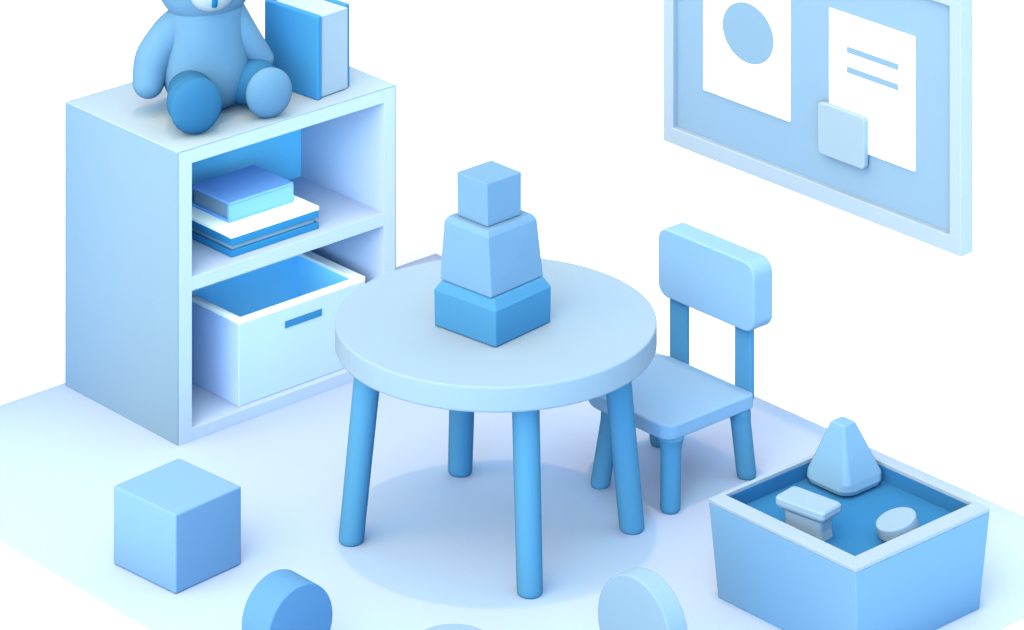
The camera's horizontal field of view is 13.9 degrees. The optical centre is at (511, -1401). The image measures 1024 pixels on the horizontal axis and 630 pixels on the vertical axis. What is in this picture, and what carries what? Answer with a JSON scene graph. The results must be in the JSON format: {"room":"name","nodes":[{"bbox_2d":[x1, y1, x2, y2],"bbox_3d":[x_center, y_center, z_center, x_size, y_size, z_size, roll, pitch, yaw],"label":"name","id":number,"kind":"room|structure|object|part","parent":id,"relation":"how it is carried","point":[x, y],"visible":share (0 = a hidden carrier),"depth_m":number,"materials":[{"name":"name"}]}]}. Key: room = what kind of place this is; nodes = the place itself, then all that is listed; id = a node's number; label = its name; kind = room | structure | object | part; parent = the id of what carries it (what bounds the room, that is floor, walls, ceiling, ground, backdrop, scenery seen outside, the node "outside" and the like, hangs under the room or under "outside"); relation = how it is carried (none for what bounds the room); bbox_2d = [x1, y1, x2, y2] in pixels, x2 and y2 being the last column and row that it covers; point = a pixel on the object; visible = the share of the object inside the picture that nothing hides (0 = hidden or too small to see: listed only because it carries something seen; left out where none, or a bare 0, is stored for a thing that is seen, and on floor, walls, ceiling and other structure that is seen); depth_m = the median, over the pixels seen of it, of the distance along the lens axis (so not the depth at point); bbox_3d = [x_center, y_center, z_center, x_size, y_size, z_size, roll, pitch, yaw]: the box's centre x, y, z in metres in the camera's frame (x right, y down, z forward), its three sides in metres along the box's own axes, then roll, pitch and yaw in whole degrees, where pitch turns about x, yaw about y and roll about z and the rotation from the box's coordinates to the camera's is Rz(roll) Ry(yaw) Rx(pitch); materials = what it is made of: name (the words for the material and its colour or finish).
{"room":"children's room","nodes":[
{"label":"children's room","id":0,"kind":"room"},
{"bbox_2d":[0,0,434,404],"bbox_3d":[-0.921,3.913,11.141,1.968,1.424,0.060,0,0,-42],"label":"wall","id":1,"kind":"structure","parent":0,"point":[53,53],"depth_m":10.88,"materials":[{"name":"paint"}]},
{"bbox_2d":[0,254,1023,629],"bbox_3d":[-0.087,4.623,10.170,1.908,0.004,2.498,0,0,-42],"label":"floor","id":2,"kind":"structure","parent":0,"point":[437,547],"depth_m":10.15,"materials":[{"name":"plastic"}]},
{"bbox_2d":[114,459,240,593],"bbox_3d":[-0.787,4.528,9.879,0.220,0.184,0.207,0,0,44],"label":"block","id":3,"kind":"object","parent":2,"relation":"on","point":[177,523],"visible":1,"depth_m":9.82,"materials":[{"name":"blue plastic"}]},
{"bbox_2d":[65,66,395,445],"bbox_3d":[-0.730,4.253,10.931,0.717,0.735,0.478,0,0,-42],"label":"bookcase","id":4,"kind":"object","parent":2,"relation":"on","point":[134,264],"visible":0.71,"depth_m":10.76,"materials":[{"name":"laminate"}]},
{"bbox_3d":[-0.979,4.255,10.707,0.041,0.731,0.478,0,0,-42],"label":"panel","id":5,"kind":"part","parent":4,"relation":"part of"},
{"bbox_2d":[133,0,291,133],"bbox_3d":[-0.781,3.641,10.796,0.352,0.488,0.313,0,0,-35],"label":"teddy bear","id":6,"kind":"object","parent":4,"relation":"on","point":[208,56],"visible":1,"depth_m":10.75},
{"bbox_3d":[-0.883,3.722,10.816,0.197,0.252,0.100,0,0,-20],"label":"arm","id":7,"kind":"part","parent":6,"relation":"part of"},
{"bbox_3d":[-0.815,3.816,10.725,0.132,0.132,0.236,0,0,-3],"label":"leg","id":8,"kind":"part","parent":6,"relation":"part of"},
{"bbox_3d":[-0.698,3.818,10.830,0.197,0.119,0.118,0,0,14],"label":"leg","id":9,"kind":"part","parent":6,"relation":"part of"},
{"bbox_3d":[-0.695,3.696,10.843,0.161,0.205,0.084,0,0,1],"label":"arm","id":10,"kind":"part","parent":6,"relation":"part of"},
{"bbox_3d":[-0.803,4.255,11.014,0.631,0.669,0.015,0,0,-42],"label":"panel","id":11,"kind":"part","parent":4,"relation":"part of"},
{"bbox_2d":[192,210,318,256],"bbox_3d":[-0.683,4.187,10.848,0.287,0.046,0.233,0,0,-42],"label":"book","id":12,"kind":"object","parent":4,"relation":"on","point":[305,223],"visible":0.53,"depth_m":10.75,"materials":[{"name":"blue paper"}]},
{"bbox_2d":[192,195,318,238],"bbox_3d":[-0.682,4.159,10.852,0.288,0.010,0.228,0,0,-42],"label":"notebook","id":13,"kind":"object","parent":12,"relation":"on","point":[299,206],"visible":0.56,"depth_m":10.78,"materials":[{"name":"white paper"}]},
{"bbox_2d":[192,165,292,222],"bbox_3d":[-0.701,4.128,10.878,0.212,0.052,0.165,0,0,-42],"label":"book","id":14,"kind":"object","parent":13,"relation":"on","point":[239,194],"visible":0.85,"depth_m":10.84,"materials":[{"name":"blue paper"}]},
{"bbox_3d":[-0.689,4.605,10.887,0.631,0.031,0.358,0,0,-42],"label":"panel","id":15,"kind":"part","parent":4,"relation":"part of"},
{"bbox_2d":[192,251,364,406],"bbox_3d":[-0.628,4.479,10.906,0.419,0.220,0.272,0,0,-42],"label":"storage bin","id":16,"kind":"object","parent":4,"relation":"on","point":[265,331],"visible":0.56,"depth_m":10.80,"materials":[{"name":"blue plastic"}]},
{"bbox_3d":[-0.689,3.907,10.887,0.631,0.034,0.358,0,0,-42],"label":"panel","id":17,"kind":"part","parent":4,"relation":"part of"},
{"bbox_2d":[265,0,348,99],"bbox_3d":[-0.531,3.777,10.990,0.200,0.217,0.132,0,0,43],"label":"book","id":18,"kind":"object","parent":4,"relation":"on","point":[308,40],"visible":0.9,"depth_m":10.93,"materials":[{"name":"blue paper"}]},
{"bbox_3d":[-0.480,4.255,11.156,0.039,0.731,0.478,0,0,-42],"label":"panel","id":19,"kind":"part","parent":4,"relation":"part of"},
{"bbox_2d":[242,569,331,629],"bbox_3d":[-0.504,4.527,9.415,0.186,0.186,0.097,0,0,-42],"label":"block","id":20,"kind":"object","parent":2,"relation":"on","point":[284,599],"visible":1,"depth_m":9.38,"materials":[{"name":"blue plastic"}]},
{"bbox_2d":[425,624,480,629],"bbox_3d":[-0.131,4.570,9.298,0.176,0.100,0.176,0,0,-42],"label":"block","id":21,"kind":"object","parent":2,"relation":"on","point":[443,626],"visible":1,"depth_m":9.36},
{"bbox_2d":[335,258,656,598],"bbox_3d":[-0.038,4.366,10.046,0.770,0.510,0.770,0,0,-42],"label":"round table","id":22,"kind":"object","parent":2,"relation":"on","point":[600,335],"visible":0.89,"depth_m":9.93,"materials":[{"name":"paint"}]},
{"bbox_3d":[-0.359,4.396,9.998,0.107,0.450,0.065,0,0,-5],"label":"leg","id":23,"kind":"part","parent":22,"relation":"part of","materials":[{"name":"paint"}]},
{"bbox_3d":[-0.121,4.396,10.340,0.065,0.450,0.105,0,0,-14],"label":"leg","id":24,"kind":"part","parent":22,"relation":"part of","materials":[{"name":"paint"}]},
{"bbox_2d":[434,276,550,346],"bbox_3d":[-0.046,4.055,10.013,0.198,0.108,0.201,0,0,42],"label":"block","id":25,"kind":"object","parent":22,"relation":"on","point":[495,321],"visible":0.8,"depth_m":9.94,"materials":[{"name":"blue plastic"}]},
{"bbox_2d":[441,210,542,297],"bbox_3d":[-0.048,3.925,10.016,0.168,0.150,0.184,0,0,43],"label":"block","id":26,"kind":"object","parent":25,"relation":"on","point":[494,260],"visible":0.86,"depth_m":9.96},
{"bbox_2d":[457,160,520,226],"bbox_3d":[-0.054,3.798,10.011,0.115,0.103,0.109,0,0,-42],"label":"block","id":27,"kind":"object","parent":26,"relation":"on","point":[489,193],"visible":1,"depth_m":9.98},
{"bbox_3d":[0.036,4.396,9.754,0.065,0.450,0.103,0,0,-14],"label":"leg","id":28,"kind":"part","parent":22,"relation":"part of","materials":[{"name":"paint"}]},
{"bbox_3d":[0.265,4.396,10.054,0.104,0.450,0.065,0,0,-3],"label":"leg","id":29,"kind":"part","parent":22,"relation":"part of","materials":[{"name":"paint"}]},
{"bbox_2d":[598,567,687,629],"bbox_3d":[0.291,4.502,9.331,0.056,0.236,0.236,0,0,-42],"label":"block","id":30,"kind":"object","parent":2,"relation":"on","point":[636,598],"visible":1,"depth_m":9.31,"materials":[{"name":"blue plastic"}]},
{"bbox_2d":[588,222,771,514],"bbox_3d":[0.384,4.353,10.353,0.378,0.536,0.357,0,0,-42],"label":"child chair","id":31,"kind":"object","parent":2,"relation":"on","point":[729,282],"visible":0.91,"depth_m":10.35,"materials":[{"name":"paint"}]},
{"bbox_3d":[0.234,4.533,10.324,0.055,0.176,0.119,0,0,31],"label":"leg","id":32,"kind":"part","parent":31,"relation":"part of","materials":[{"name":"paint"}]},
{"bbox_3d":[0.363,4.533,10.523,0.060,0.176,0.059,0,0,-42],"label":"leg","id":33,"kind":"part","parent":31,"relation":"part of","materials":[{"name":"paint"}]},
{"bbox_3d":[0.374,4.429,10.357,0.297,0.036,0.338,0,0,-42],"label":"seat","id":34,"kind":"part","parent":31,"relation":"part of","materials":[{"name":"paint"}]},
{"bbox_3d":[0.385,4.533,10.166,0.066,0.176,0.066,0,0,-42],"label":"leg","id":35,"kind":"part","parent":31,"relation":"part of","materials":[{"name":"paint"}]},
{"bbox_3d":[0.420,4.328,10.539,0.016,0.214,0.059,0,0,-42],"label":"post","id":36,"kind":"part","parent":31,"relation":"part of","materials":[{"name":"paint"}]},
{"bbox_3d":[0.504,4.171,10.450,0.068,0.172,0.340,0,0,-42],"label":"backrest","id":37,"kind":"part","parent":31,"relation":"part of","materials":[{"name":"paint"}]},
{"bbox_3d":[0.566,4.533,10.340,0.069,0.176,0.055,0,0,-14],"label":"leg","id":38,"kind":"part","parent":31,"relation":"part of","materials":[{"name":"paint"}]},
{"bbox_3d":[0.574,4.328,10.369,0.016,0.214,0.056,0,0,-42],"label":"post","id":39,"kind":"part","parent":31,"relation":"part of","materials":[{"name":"paint"}]},
{"bbox_2d":[709,454,989,629],"bbox_3d":[0.778,4.508,9.701,0.450,0.225,0.468,0,0,-42],"label":"toy box","id":40,"kind":"object","parent":2,"relation":"on","point":[929,576],"visible":0.84,"depth_m":9.59,"materials":[{"name":"blue plastic"}]},
{"bbox_2d":[776,486,840,541],"bbox_3d":[0.680,4.399,9.641,0.140,0.078,0.076,0,0,41],"label":"block","id":41,"kind":"object","parent":40,"relation":"in","point":[811,513],"visible":1,"depth_m":9.62,"materials":[{"name":"blue plastic"}]},
{"bbox_2d":[807,416,881,495],"bbox_3d":[0.783,4.366,9.900,0.139,0.144,0.147,0,0,-42],"label":"block","id":42,"kind":"object","parent":40,"relation":"in","point":[843,463],"visible":1,"depth_m":9.87,"materials":[{"name":"blue plastic"}]},
{"bbox_2d":[876,507,918,541],"bbox_3d":[0.882,4.406,9.614,0.099,0.055,0.098,0,0,-42],"label":"block","id":43,"kind":"object","parent":40,"relation":"in","point":[896,522],"visible":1,"depth_m":9.60,"materials":[{"name":"blue plastic"}]},
{"bbox_2d":[435,0,1023,515],"bbox_3d":[0.644,3.913,10.829,0.060,1.424,2.498,0,0,-42],"label":"wall","id":44,"kind":"structure","parent":0,"point":[918,344],"depth_m":10.73,"materials":[{"name":"paint"}]},
{"bbox_2d":[664,0,972,256],"bbox_3d":[0.761,3.710,10.620,0.046,0.644,1.039,0,0,-42],"label":"pinboard","id":45,"kind":"object","parent":44,"relation":"attached to","point":[932,204],"visible":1,"depth_m":10.50,"materials":[{"name":"fabric"}]},
{"bbox_2d":[703,0,790,121],"bbox_3d":[0.602,3.656,10.778,0.006,0.414,0.311,0,0,-42],"label":"drawing","id":46,"kind":"object","parent":45,"relation":"attached to","point":[747,43],"visible":1,"depth_m":10.77,"materials":[{"name":"white paper"}]},
{"bbox_2d":[722,2,773,64],"bbox_3d":[0.605,3.676,10.771,0.001,0.154,0.185,0,0,-42],"label":"print","id":47,"kind":"object","parent":46,"relation":"attached to","point":[747,27],"depth_m":10.77},
{"bbox_2d":[818,101,867,168],"bbox_3d":[0.828,3.841,10.510,0.017,0.130,0.160,0,0,-42],"label":"sticky pad","id":48,"kind":"object","parent":45,"relation":"attached to","point":[842,132],"visible":1,"depth_m":10.50,"materials":[{"name":"blue paper"}]},
{"bbox_2d":[829,8,915,170],"bbox_3d":[0.896,3.705,10.452,0.006,0.330,0.289,0,0,-42],"label":"sheet","id":49,"kind":"object","parent":45,"relation":"attached to","point":[872,66],"visible":1,"depth_m":10.44,"materials":[{"name":"white paper"}]},
{"label":"outside","id":50,"kind":"structure","parent":0,"visible":0},
{"bbox_2d":[0,542,1023,629],"bbox_3d":[-0.038,4.653,10.038,18.000,0.056,18.000,0,0,-42],"label":"background","id":51,"kind":"structure","parent":50,"point":[32,597],"depth_m":9.69,"materials":[{"name":"paint"}]}
]}

